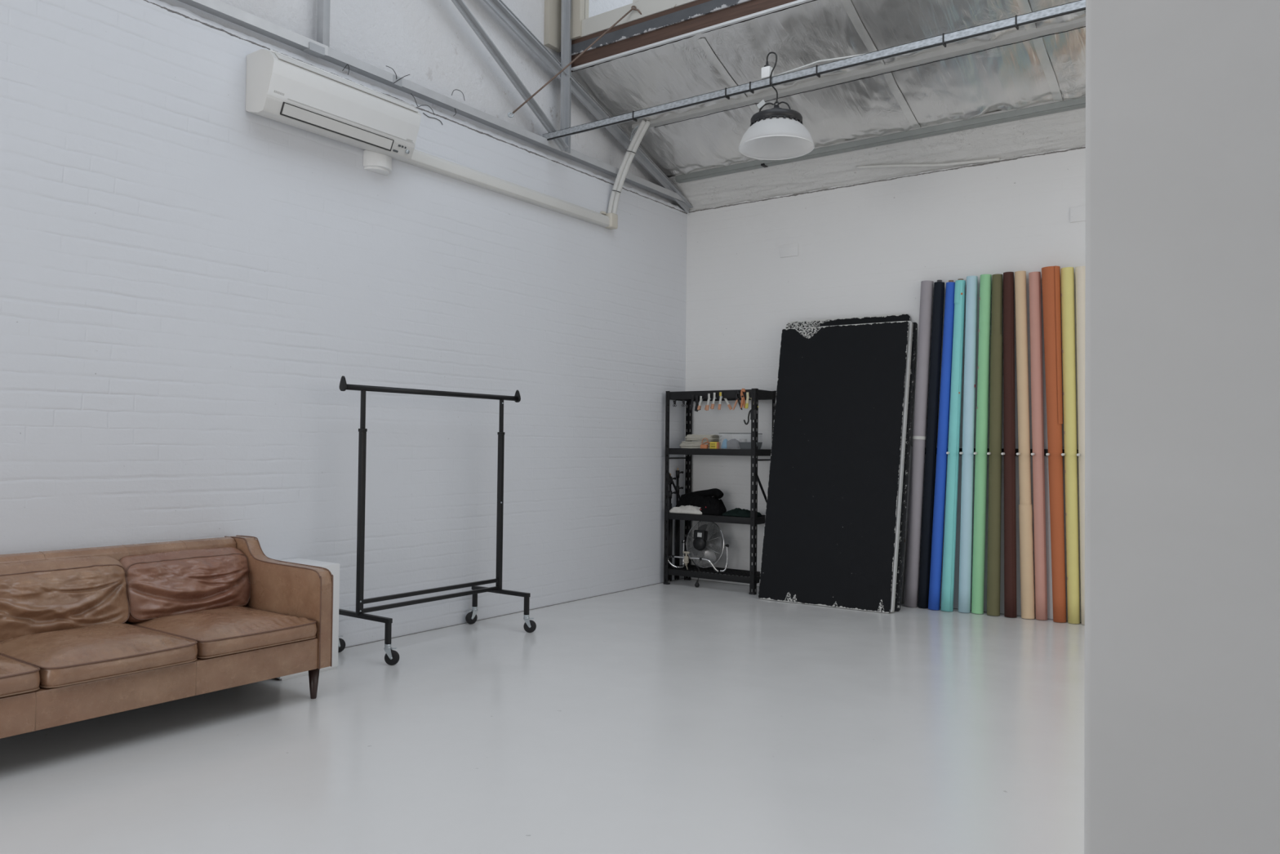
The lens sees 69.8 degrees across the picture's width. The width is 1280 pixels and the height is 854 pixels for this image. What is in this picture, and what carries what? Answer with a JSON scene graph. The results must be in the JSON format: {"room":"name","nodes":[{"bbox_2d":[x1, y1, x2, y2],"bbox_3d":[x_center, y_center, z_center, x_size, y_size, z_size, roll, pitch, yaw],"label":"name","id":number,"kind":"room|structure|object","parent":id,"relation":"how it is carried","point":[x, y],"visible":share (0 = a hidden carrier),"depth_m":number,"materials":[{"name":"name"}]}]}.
{"room":"studio","nodes":[
{"label":"studio","id":0,"kind":"room"},
{"bbox_2d":[0,0,687,647],"bbox_3d":[-2.818,-1.846,4.388,0.305,6.300,11.410,0,-1,36],"label":"wall","id":1,"kind":"structure","parent":0,"point":[191,279],"depth_m":5.45,"materials":[{"name":"paint"}]},
{"bbox_2d":[245,48,421,160],"bbox_3d":[-1.763,-1.864,5.381,0.266,0.344,1.019,0,-1,36],"label":"air conditioner","id":2,"kind":"object","parent":1,"relation":"attached to","point":[280,87],"visible":1,"depth_m":5.22,"materials":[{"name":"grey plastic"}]},
{"bbox_2d":[275,53,417,112],"bbox_3d":[-1.671,-1.984,5.319,0.043,0.042,0.959,0,-1,36],"label":"grille","id":3,"kind":"object","parent":2,"relation":"attached to","point":[280,58],"depth_m":5.27,"materials":[{"name":"grey plastic"}]},
{"bbox_2d":[363,150,391,175],"bbox_3d":[-1.617,-1.653,5.725,0.104,0.115,0.188,0,-1,36],"label":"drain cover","id":4,"kind":"object","parent":1,"relation":"attached to","point":[380,163],"visible":0.89,"depth_m":5.67,"materials":[{"name":"white plastic"}]},
{"bbox_2d":[177,0,693,213],"bbox_3d":[-2.704,-3.372,4.231,0.120,2.453,11.018,0,-1,36],"label":"roof truss","id":5,"kind":"object","parent":1,"relation":"attached to","point":[321,48],"visible":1,"depth_m":6.67,"materials":[{"name":"grey metal"}]},
{"bbox_2d":[410,93,434,115],"bbox_3d":[-1.420,-2.108,5.997,0.004,0.083,0.203,0,-1,36],"label":"wire","id":6,"kind":"object","parent":5,"relation":"hanging from","point":[411,93],"visible":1,"depth_m":5.98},
{"bbox_2d":[507,5,641,117],"bbox_3d":[-0.471,-2.705,6.783,0.992,0.918,0.048,1,-1,-9],"label":"rod","id":7,"kind":"object","parent":5,"relation":"attached to","point":[632,6],"visible":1,"depth_m":6.78,"materials":[{"name":"metal"}]},
{"bbox_2d":[542,0,1085,140],"bbox_3d":[2.321,-2.245,4.885,7.490,0.107,0.084,0,-1,36],"label":"ceiling beam","id":8,"kind":"structure","parent":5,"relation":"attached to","point":[1078,6],"depth_m":5.65,"materials":[{"name":"metal"}]},
{"bbox_2d":[761,51,777,84],"bbox_3d":[0.841,-2.307,5.918,0.112,0.217,0.063,0,-1,36],"label":"plug","id":9,"kind":"object","parent":8,"relation":"attached to","point":[766,70],"visible":1,"depth_m":5.91,"materials":[{"name":"white plastic"}]},
{"bbox_2d":[398,149,617,229],"bbox_3d":[-0.878,-1.748,6.781,0.078,0.127,2.288,0,-1,36],"label":"duct","id":10,"kind":"object","parent":1,"relation":"attached to","point":[419,158],"visible":0.86,"depth_m":6.66,"materials":[{"name":"beige plastic"}]},
{"bbox_2d":[607,120,650,213],"bbox_3d":[-0.092,-2.167,7.686,0.355,0.793,0.088,1,-1,6],"label":"bundle","id":11,"kind":"object","parent":10,"relation":"attached to","point":[636,140],"visible":1,"depth_m":7.67,"materials":[{"name":"plastic"}]},
{"bbox_2d":[345,577,683,648],"bbox_3d":[-2.820,1.297,4.117,0.003,0.004,11.110,0,-1,36],"label":"trim","id":12,"kind":"structure","parent":1,"relation":"attached to","point":[682,578],"depth_m":6.63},
{"bbox_2d":[0,578,1084,853],"bbox_3d":[0.246,1.369,2.046,8.000,0.150,11.710,0,-1,36],"label":"floor","id":13,"kind":"structure","parent":0,"point":[679,717],"depth_m":3.80,"materials":[{"name":"white concrete"}]},
{"bbox_2d":[0,535,333,738],"bbox_3d":[-2.393,0.929,3.920,0.870,0.742,1.932,0,-1,36],"label":"leather sofa","id":14,"kind":"object","parent":13,"relation":"on","point":[86,633],"visible":1,"depth_m":4.07,"materials":[{"name":"brown leather"}]},
{"bbox_2d":[0,654,39,695],"bbox_3d":[-2.684,0.916,3.395,0.704,0.113,0.595,0,-1,36],"label":"seat cushion","id":15,"kind":"object","parent":14,"relation":"on","point":[19,675],"depth_m":3.39,"materials":[{"name":"beige leather"}]},
{"bbox_2d":[0,555,128,641],"bbox_3d":[-2.578,0.759,4.034,0.210,0.336,0.633,0,-1,36],"label":"cushion","id":16,"kind":"object","parent":14,"relation":"on","point":[39,593],"depth_m":4.02,"materials":[{"name":"beige leather"}]},
{"bbox_2d":[0,622,197,686],"bbox_3d":[-2.330,0.926,3.879,0.722,0.120,0.613,0,-1,36],"label":"seat cushion","id":17,"kind":"object","parent":14,"relation":"on","point":[62,654],"depth_m":3.73,"materials":[{"name":"beige leather"}]},
{"bbox_2d":[119,546,249,622],"bbox_3d":[-2.221,0.774,4.527,0.213,0.319,0.641,0,-1,36],"label":"cushion","id":18,"kind":"object","parent":14,"relation":"on","point":[157,584],"depth_m":4.45,"materials":[{"name":"brown leather"}]},
{"bbox_2d":[128,605,316,657],"bbox_3d":[-1.989,0.943,4.368,0.704,0.114,0.588,0,-1,36],"label":"seat cushion","id":19,"kind":"object","parent":14,"relation":"on","point":[217,631],"depth_m":4.25,"materials":[{"name":"beige leather"}]},
{"bbox_2d":[273,558,339,680],"bbox_3d":[-1.923,1.040,5.035,0.388,0.576,0.355,0,-1,36],"label":"plinth","id":20,"kind":"object","parent":13,"relation":"on","point":[334,568],"visible":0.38,"depth_m":5.05,"materials":[{"name":"paint"}]},
{"bbox_2d":[337,375,536,665],"bbox_3d":[-1.257,0.538,5.766,0.571,1.624,1.451,0,-1,36],"label":"clothes rack","id":21,"kind":"object","parent":13,"relation":"on","point":[392,657],"visible":0.91,"depth_m":5.59,"materials":[{"name":"metal"}]},
{"bbox_2d":[667,473,675,581],"bbox_3d":[0.286,0.917,8.420,0.042,0.983,0.093,0,-1,36],"label":"stand","id":22,"kind":"object","parent":13,"relation":"on","point":[670,521],"visible":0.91,"depth_m":8.39,"materials":[{"name":"black metal"}]},
{"bbox_2d":[674,467,683,579],"bbox_3d":[0.357,0.894,8.517,0.042,1.033,0.093,0,-1,36],"label":"stand","id":23,"kind":"object","parent":13,"relation":"on","point":[677,472],"visible":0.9,"depth_m":8.49,"materials":[{"name":"black metal"}]},
{"bbox_2d":[667,520,728,586],"bbox_3d":[0.527,1.127,8.218,0.560,0.584,0.241,0,-1,36],"label":"floor fan","id":24,"kind":"object","parent":13,"relation":"on","point":[700,543],"visible":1,"depth_m":8.17,"materials":[{"name":"silver metal"}]},
{"bbox_2d":[683,551,689,569],"bbox_3d":[0.407,1.187,8.154,0.064,0.160,0.047,0,-1,36],"label":"clamp","id":25,"kind":"object","parent":24,"relation":"attached to","point":[686,561],"visible":1,"depth_m":8.14,"materials":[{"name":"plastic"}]},
{"bbox_2d":[685,521,723,566],"bbox_3d":[0.565,1.046,8.211,0.412,0.409,0.082,0,-2,41],"label":"grille","id":26,"kind":"object","parent":24,"relation":"attached to","point":[701,534],"depth_m":8.18,"materials":[{"name":"silver metal"}]},
{"bbox_2d":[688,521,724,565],"bbox_3d":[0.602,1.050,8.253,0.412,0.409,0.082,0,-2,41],"label":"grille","id":27,"kind":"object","parent":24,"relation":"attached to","point":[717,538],"depth_m":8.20,"materials":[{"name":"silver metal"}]},
{"bbox_2d":[663,388,776,595],"bbox_3d":[0.709,0.549,8.174,0.926,1.742,0.386,0,-1,36],"label":"shelving unit","id":28,"kind":"object","parent":13,"relation":"on","point":[753,578],"visible":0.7,"depth_m":8.05,"materials":[{"name":"black metal"}]},
{"bbox_2d":[669,505,702,514],"bbox_3d":[0.443,0.738,8.230,0.362,0.070,0.160,0,-1,36],"label":"shirt","id":29,"kind":"object","parent":28,"relation":"on","point":[690,509],"visible":0.91,"depth_m":8.18,"materials":[{"name":"white fabric"}]},
{"bbox_2d":[689,395,701,410],"bbox_3d":[0.484,-0.217,8.128,0.108,0.139,0.046,1,-1,-26],"label":"clamp","id":30,"kind":"object","parent":28,"relation":"hanging from","point":[692,396],"visible":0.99,"depth_m":8.11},
{"bbox_2d":[694,395,699,411],"bbox_3d":[0.507,-0.206,8.110,0.042,0.139,0.108,1,-1,7],"label":"clamp","id":31,"kind":"object","parent":28,"relation":"attached to","point":[696,397],"visible":0.94,"depth_m":8.08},
{"bbox_2d":[679,440,720,448],"bbox_3d":[0.541,0.161,8.239,0.341,0.071,0.204,0,-1,36],"label":"folded cloth","id":32,"kind":"object","parent":28,"relation":"on","point":[685,444],"visible":0.66,"depth_m":8.18,"materials":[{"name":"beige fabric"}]},
{"bbox_2d":[684,434,722,441],"bbox_3d":[0.570,0.098,8.225,0.299,0.060,0.198,0,-1,36],"label":"folded cloth","id":33,"kind":"object","parent":32,"relation":"on","point":[713,437],"visible":0.99,"depth_m":8.15,"materials":[{"name":"beige fabric"}]},
{"bbox_2d":[697,395,702,409],"bbox_3d":[0.536,-0.211,8.094,0.056,0.128,0.106,1,-1,8],"label":"clamp","id":34,"kind":"object","parent":28,"relation":"hanging from","point":[699,407],"visible":1,"depth_m":8.06,"materials":[{"name":"metal"}]},
{"bbox_2d":[675,493,726,511],"bbox_3d":[0.546,0.680,8.299,0.485,0.192,0.183,0,-1,36],"label":"clothes","id":35,"kind":"object","parent":28,"relation":"on","point":[692,500],"visible":0.51,"depth_m":8.25,"materials":[{"name":"fabric"}]},
{"bbox_2d":[680,488,724,498],"bbox_3d":[0.565,0.620,8.304,0.424,0.139,0.079,0,-1,33],"label":"garment","id":36,"kind":"object","parent":35,"relation":"on","point":[716,492],"visible":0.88,"depth_m":8.24,"materials":[{"name":"black fabric"}]},
{"bbox_2d":[700,437,710,448],"bbox_3d":[0.579,0.144,8.083,0.090,0.097,0.045,0,-1,36],"label":"reel","id":37,"kind":"object","parent":28,"relation":"on","point":[702,446],"visible":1,"depth_m":8.07,"materials":[{"name":"plastic"}]},
{"bbox_2d":[704,393,711,410],"bbox_3d":[0.601,-0.220,8.051,0.057,0.151,0.121,1,-1,-3],"label":"clamp","id":38,"kind":"object","parent":28,"relation":"attached to","point":[707,406],"visible":1,"depth_m":8.01,"materials":[{"name":"metal"}]},
{"bbox_2d":[699,498,725,515],"bbox_3d":[0.640,0.702,8.103,0.213,0.143,0.153,0,-1,36],"label":"clothes","id":39,"kind":"object","parent":28,"relation":"on","point":[713,508],"visible":0.99,"depth_m":8.05,"materials":[{"name":"fabric"}]},
{"bbox_2d":[710,392,715,408],"bbox_3d":[0.646,-0.228,8.018,0.059,0.148,0.116,1,-1,1],"label":"clamp","id":40,"kind":"object","parent":28,"relation":"attached to","point":[712,406],"visible":1,"depth_m":7.98,"materials":[{"name":"metal"}]},
{"bbox_2d":[710,441,720,448],"bbox_3d":[0.659,0.162,8.030,0.078,0.062,0.060,0,-1,36],"label":"box","id":41,"kind":"object","parent":28,"relation":"on","point":[713,445],"visible":1,"depth_m":8.01,"materials":[{"name":"yellow cardboard"}]},
{"bbox_2d":[717,391,732,409],"bbox_3d":[0.734,-0.227,7.957,0.131,0.159,0.057,1,-1,-11],"label":"clamp","id":42,"kind":"object","parent":28,"relation":"attached to","point":[720,393],"visible":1,"depth_m":7.94,"materials":[{"name":"metal"}]},
{"bbox_2d":[733,391,742,409],"bbox_3d":[0.836,-0.227,7.862,0.086,0.165,0.026,0,-1,36],"label":"clamp","id":43,"kind":"object","parent":28,"relation":"attached to","point":[737,399],"visible":1,"depth_m":7.86,"materials":[{"name":"orange plastic"}]},
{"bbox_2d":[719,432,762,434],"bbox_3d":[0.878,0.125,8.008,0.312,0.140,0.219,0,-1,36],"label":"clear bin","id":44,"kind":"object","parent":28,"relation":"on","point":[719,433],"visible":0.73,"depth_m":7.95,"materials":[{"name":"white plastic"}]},
{"bbox_2d":[720,438,727,448],"bbox_3d":[0.749,0.146,8.029,0.062,0.086,0.072,0,-1,36],"label":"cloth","id":45,"kind":"object","parent":44,"relation":"in","point":[724,442],"visible":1,"depth_m":8.01,"materials":[{"name":"fabric"}]},
{"bbox_2d":[726,438,739,448],"bbox_3d":[0.818,0.144,8.009,0.138,0.089,0.102,0,-1,36],"label":"bag","id":46,"kind":"object","parent":44,"relation":"in","point":[732,443],"visible":0.94,"depth_m":7.97,"materials":[{"name":"fabric"}]},
{"bbox_2d":[739,439,746,448],"bbox_3d":[0.897,0.147,7.966,0.064,0.085,0.064,0,-1,36],"label":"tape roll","id":47,"kind":"object","parent":44,"relation":"in","point":[740,440],"visible":0.35,"depth_m":7.94,"materials":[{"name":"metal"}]},
{"bbox_2d":[722,507,761,517],"bbox_3d":[0.884,0.737,7.947,0.324,0.071,0.184,0,-1,36],"label":"garment","id":48,"kind":"object","parent":28,"relation":"on","point":[737,512],"visible":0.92,"depth_m":7.90,"materials":[{"name":"green fabric"}]},
{"bbox_2d":[740,388,745,408],"bbox_3d":[0.879,-0.245,7.831,0.043,0.169,0.026,0,-1,36],"label":"clamp","id":49,"kind":"object","parent":28,"relation":"attached to","point":[743,399],"visible":1,"depth_m":7.83,"materials":[{"name":"orange plastic"}]},
{"bbox_2d":[743,408,755,424],"bbox_3d":[0.931,-0.085,7.786,0.118,0.132,0.018,0,-1,36],"label":"hook","id":50,"kind":"object","parent":28,"relation":"attached to","point":[752,412],"visible":1,"depth_m":7.77,"materials":[{"name":"black metal"}]},
{"bbox_2d":[738,442,762,448],"bbox_3d":[0.946,0.162,7.859,0.184,0.062,0.120,0,-1,36],"label":"plastic tub","id":51,"kind":"object","parent":28,"relation":"on","point":[742,445],"visible":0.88,"depth_m":7.82,"materials":[{"name":"grey plastic"}]},
{"bbox_2d":[745,391,758,408],"bbox_3d":[0.949,-0.228,7.790,0.087,0.145,0.088,-2,-3,35],"label":"clamp","id":52,"kind":"object","parent":28,"relation":"attached to","point":[747,393],"visible":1,"depth_m":7.79,"materials":[{"name":"yellow metal"}]},
{"bbox_2d":[758,320,909,613],"bbox_3d":[1.558,0.281,7.422,1.096,2.265,0.435,0,-1,33],"label":"board","id":53,"kind":"object","parent":13,"relation":"on","point":[829,536],"visible":1,"depth_m":7.39,"materials":[{"name":"paint"}]},
{"bbox_2d":[785,313,911,328],"bbox_3d":[1.600,0.246,7.500,1.086,2.338,0.452,0,-1,33],"label":"board","id":54,"kind":"object","parent":13,"relation":"on","point":[901,317],"visible":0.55,"depth_m":7.68,"materials":[{"name":"paint"}]},
{"bbox_2d":[890,320,913,612],"bbox_3d":[1.596,0.279,7.447,1.090,2.270,0.485,0,-1,33],"label":"board","id":55,"kind":"object","parent":13,"relation":"on","point":[911,324],"visible":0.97,"depth_m":7.15,"materials":[{"name":"white"}]},
{"bbox_2d":[894,322,917,611],"bbox_3d":[1.653,0.284,7.498,1.093,2.265,0.432,0,-1,33],"label":"board","id":56,"kind":"object","parent":13,"relation":"on","point":[906,465],"visible":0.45,"depth_m":7.18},
{"bbox_2d":[900,445,912,604],"bbox_3d":[2.127,0.784,7.349,0.132,1.270,0.061,0,-1,36],"label":"roll","id":57,"kind":"object","parent":13,"relation":"on","point":[911,446],"visible":0.39,"depth_m":7.33,"materials":[{"name":"grey paper"}]},
{"bbox_2d":[903,280,933,607],"bbox_3d":[2.208,0.130,7.268,0.213,2.575,0.106,1,-1,3],"label":"roll","id":58,"kind":"object","parent":13,"relation":"on","point":[916,497],"visible":1,"depth_m":7.23,"materials":[{"name":"grey paper"}]},
{"bbox_2d":[918,280,944,608],"bbox_3d":[2.290,0.129,7.213,0.191,2.576,0.080,1,-1,6],"label":"roll","id":59,"kind":"object","parent":13,"relation":"on","point":[939,286],"visible":1,"depth_m":7.18,"materials":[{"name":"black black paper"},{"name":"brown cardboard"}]},
{"bbox_2d":[928,280,955,609],"bbox_3d":[2.354,0.134,7.146,0.201,2.565,0.085,1,-1,-1],"label":"roll","id":60,"kind":"object","parent":13,"relation":"on","point":[934,601],"visible":1,"depth_m":7.12,"materials":[{"name":"blue paper"}]},
{"bbox_2d":[940,278,965,611],"bbox_3d":[2.424,0.133,7.104,0.184,2.568,0.092,1,-1,-15],"label":"roll","id":61,"kind":"object","parent":13,"relation":"on","point":[951,500],"visible":1,"depth_m":7.07,"materials":[{"name":"teal paper"}]},
{"bbox_2d":[958,275,977,613],"bbox_3d":[2.520,0.127,7.050,0.144,2.578,0.087,1,-1,-21],"label":"roll","id":62,"kind":"object","parent":13,"relation":"on","point":[968,424],"visible":1,"depth_m":7.02,"materials":[{"name":"blue paper"}]},
{"bbox_2d":[971,274,991,613],"bbox_3d":[2.607,0.126,7.004,0.137,2.580,0.087,1,-1,4],"label":"roll","id":63,"kind":"object","parent":13,"relation":"on","point":[984,317],"visible":1,"depth_m":6.97,"materials":[{"name":"green paper"}]},
{"bbox_2d":[986,274,1003,615],"bbox_3d":[2.684,0.129,6.941,0.100,2.572,0.116,0,-1,36],"label":"roll","id":64,"kind":"object","parent":13,"relation":"on","point":[993,573],"visible":1,"depth_m":6.91,"materials":[{"name":"green paper"}]},
{"bbox_2d":[1003,271,1017,617],"bbox_3d":[2.772,0.124,6.883,0.087,2.581,0.118,1,-1,-23],"label":"roll","id":65,"kind":"object","parent":13,"relation":"on","point":[1009,424],"visible":1,"depth_m":6.86,"materials":[{"name":"brown paper"}]},
{"bbox_2d":[1014,271,1035,618],"bbox_3d":[2.865,0.125,6.836,0.149,2.580,0.088,0,-1,36],"label":"roll","id":66,"kind":"object","parent":13,"relation":"on","point":[1025,507],"visible":1,"depth_m":6.81,"materials":[{"name":"beige paper"}]},
{"bbox_2d":[1028,271,1047,620],"bbox_3d":[2.945,0.133,6.786,0.134,2.564,0.082,0,-1,22],"label":"roll","id":67,"kind":"object","parent":13,"relation":"on","point":[1034,277],"visible":1,"depth_m":6.76,"materials":[{"name":"pink paper"}]},
{"bbox_2d":[1041,266,1066,622],"bbox_3d":[3.022,0.121,6.706,0.170,2.588,0.120,0,-1,36],"label":"roll","id":68,"kind":"object","parent":13,"relation":"on","point":[1051,275],"visible":1,"depth_m":6.67,"materials":[{"name":"orange paper"}]},
{"bbox_2d":[1060,266,1079,623],"bbox_3d":[3.122,0.128,6.659,0.130,2.574,0.096,0,-1,36],"label":"roll","id":69,"kind":"object","parent":13,"relation":"on","point":[1067,273],"visible":1,"depth_m":6.63,"materials":[{"name":"yellow paper"}]},
{"bbox_2d":[1075,266,1085,625],"bbox_3d":[3.199,0.128,6.605,0.125,2.572,0.080,0,-1,20],"label":"roll","id":70,"kind":"object","parent":13,"relation":"on","point":[1079,270],"visible":0.53,"depth_m":6.59,"materials":[{"name":"white paper"}]},
{"bbox_2d":[571,0,1085,177],"bbox_3d":[2.990,-2.547,6.072,7.800,0.754,2.130,0,-1,36],"label":"ceiling","id":71,"kind":"structure","parent":0,"point":[1020,75],"depth_m":6.64,"materials":[{"name":"silver metal"}]},
{"bbox_2d":[560,0,816,71],"bbox_3d":[2.468,-2.939,5.150,7.555,0.238,0.114,0,-1,36],"label":"timber beam","id":72,"kind":"structure","parent":71,"relation":"attached to","point":[687,20],"depth_m":6.71,"materials":[{"name":"brown wood"}]},
{"bbox_2d":[543,0,697,52],"bbox_3d":[2.421,-3.803,5.081,7.569,1.640,0.280,0,-1,36],"label":"window","id":73,"kind":"structure","parent":72,"relation":"on","point":[588,17],"depth_m":7.13,"materials":[{"name":"beige paint"}]},
{"bbox_2d":[738,75,814,159],"bbox_3d":[0.876,-2.026,5.890,0.481,0.480,0.481,0,-1,36],"label":"pendant lamp","id":74,"kind":"object","parent":71,"relation":"hanging from","point":[775,133],"visible":1,"depth_m":5.84,"materials":[{"name":"white plastic"}]},
{"bbox_2d":[750,108,802,122],"bbox_3d":[0.875,-1.963,5.888,0.330,0.058,0.330,0,-1,36],"label":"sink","id":75,"kind":"object","parent":74,"relation":"in","point":[771,113],"depth_m":5.74,"materials":[{"name":"black metal"}]},
{"bbox_2d":[631,16,1085,130],"bbox_3d":[2.954,-2.575,5.669,7.370,0.089,0.082,0,-1,36],"label":"beam","id":76,"kind":"structure","parent":71,"relation":"attached to","point":[946,52],"depth_m":6.53,"materials":[{"name":"metal"}]},
{"bbox_2d":[675,96,1085,182],"bbox_3d":[3.352,-2.280,6.251,7.400,0.072,0.075,0,-1,36],"label":"beam","id":77,"kind":"structure","parent":71,"relation":"attached to","point":[1048,107],"depth_m":7.16,"materials":[{"name":"grey metal"}]},
{"bbox_2d":[667,107,1085,622],"bbox_3d":[3.350,-0.632,6.568,7.800,4.100,0.636,0,-1,36],"label":"wall","id":78,"kind":"structure","parent":0,"point":[868,239],"depth_m":7.65,"materials":[{"name":"paint"}]},
{"bbox_2d":[780,243,798,257],"bbox_3d":[1.312,-1.553,8.067,0.175,0.110,0.010,0,-1,36],"label":"cover plate","id":79,"kind":"object","parent":78,"relation":"attached to","point":[788,250],"visible":1,"depth_m":8.06,"materials":[{"name":"paint"}]},
{"bbox_2d":[683,577,1080,622],"bbox_3d":[3.459,1.416,6.453,7.497,0.004,0.003,0,-1,36],"label":"trim","id":80,"kind":"structure","parent":78,"relation":"attached to","point":[683,578],"depth_m":8.27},
{"bbox_2d":[855,157,999,168],"bbox_3d":[2.278,-2.100,7.325,1.122,0.120,0.047,0,-1,30],"label":"conduit","id":81,"kind":"object","parent":78,"relation":"attached to","point":[997,158],"visible":1,"depth_m":7.30,"materials":[{"name":"beige plastic"}]},
{"bbox_2d":[924,448,1080,456],"bbox_3d":[2.737,0.203,6.894,1.420,0.110,0.182,0,-1,36],"label":"peg rail","id":82,"kind":"object","parent":78,"relation":"attached to","point":[1046,451],"visible":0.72,"depth_m":6.86,"materials":[{"name":"black metal"}]},
{"bbox_2d":[1070,205,1085,222],"bbox_3d":[3.236,-1.558,6.691,0.184,0.110,0.010,0,-1,36],"label":"cover plate","id":83,"kind":"object","parent":78,"relation":"attached to","point":[1077,213],"visible":0.56,"depth_m":6.71,"materials":[{"name":"paint"}]},
{"bbox_2d":[1084,0,1279,853],"bbox_3d":[2.079,-0.261,0.751,3.105,3.100,0.160,0,-1,36],"label":"wall","id":84,"kind":"structure","parent":0,"point":[1182,699],"depth_m":1.50,"materials":[{"name":"paint"}]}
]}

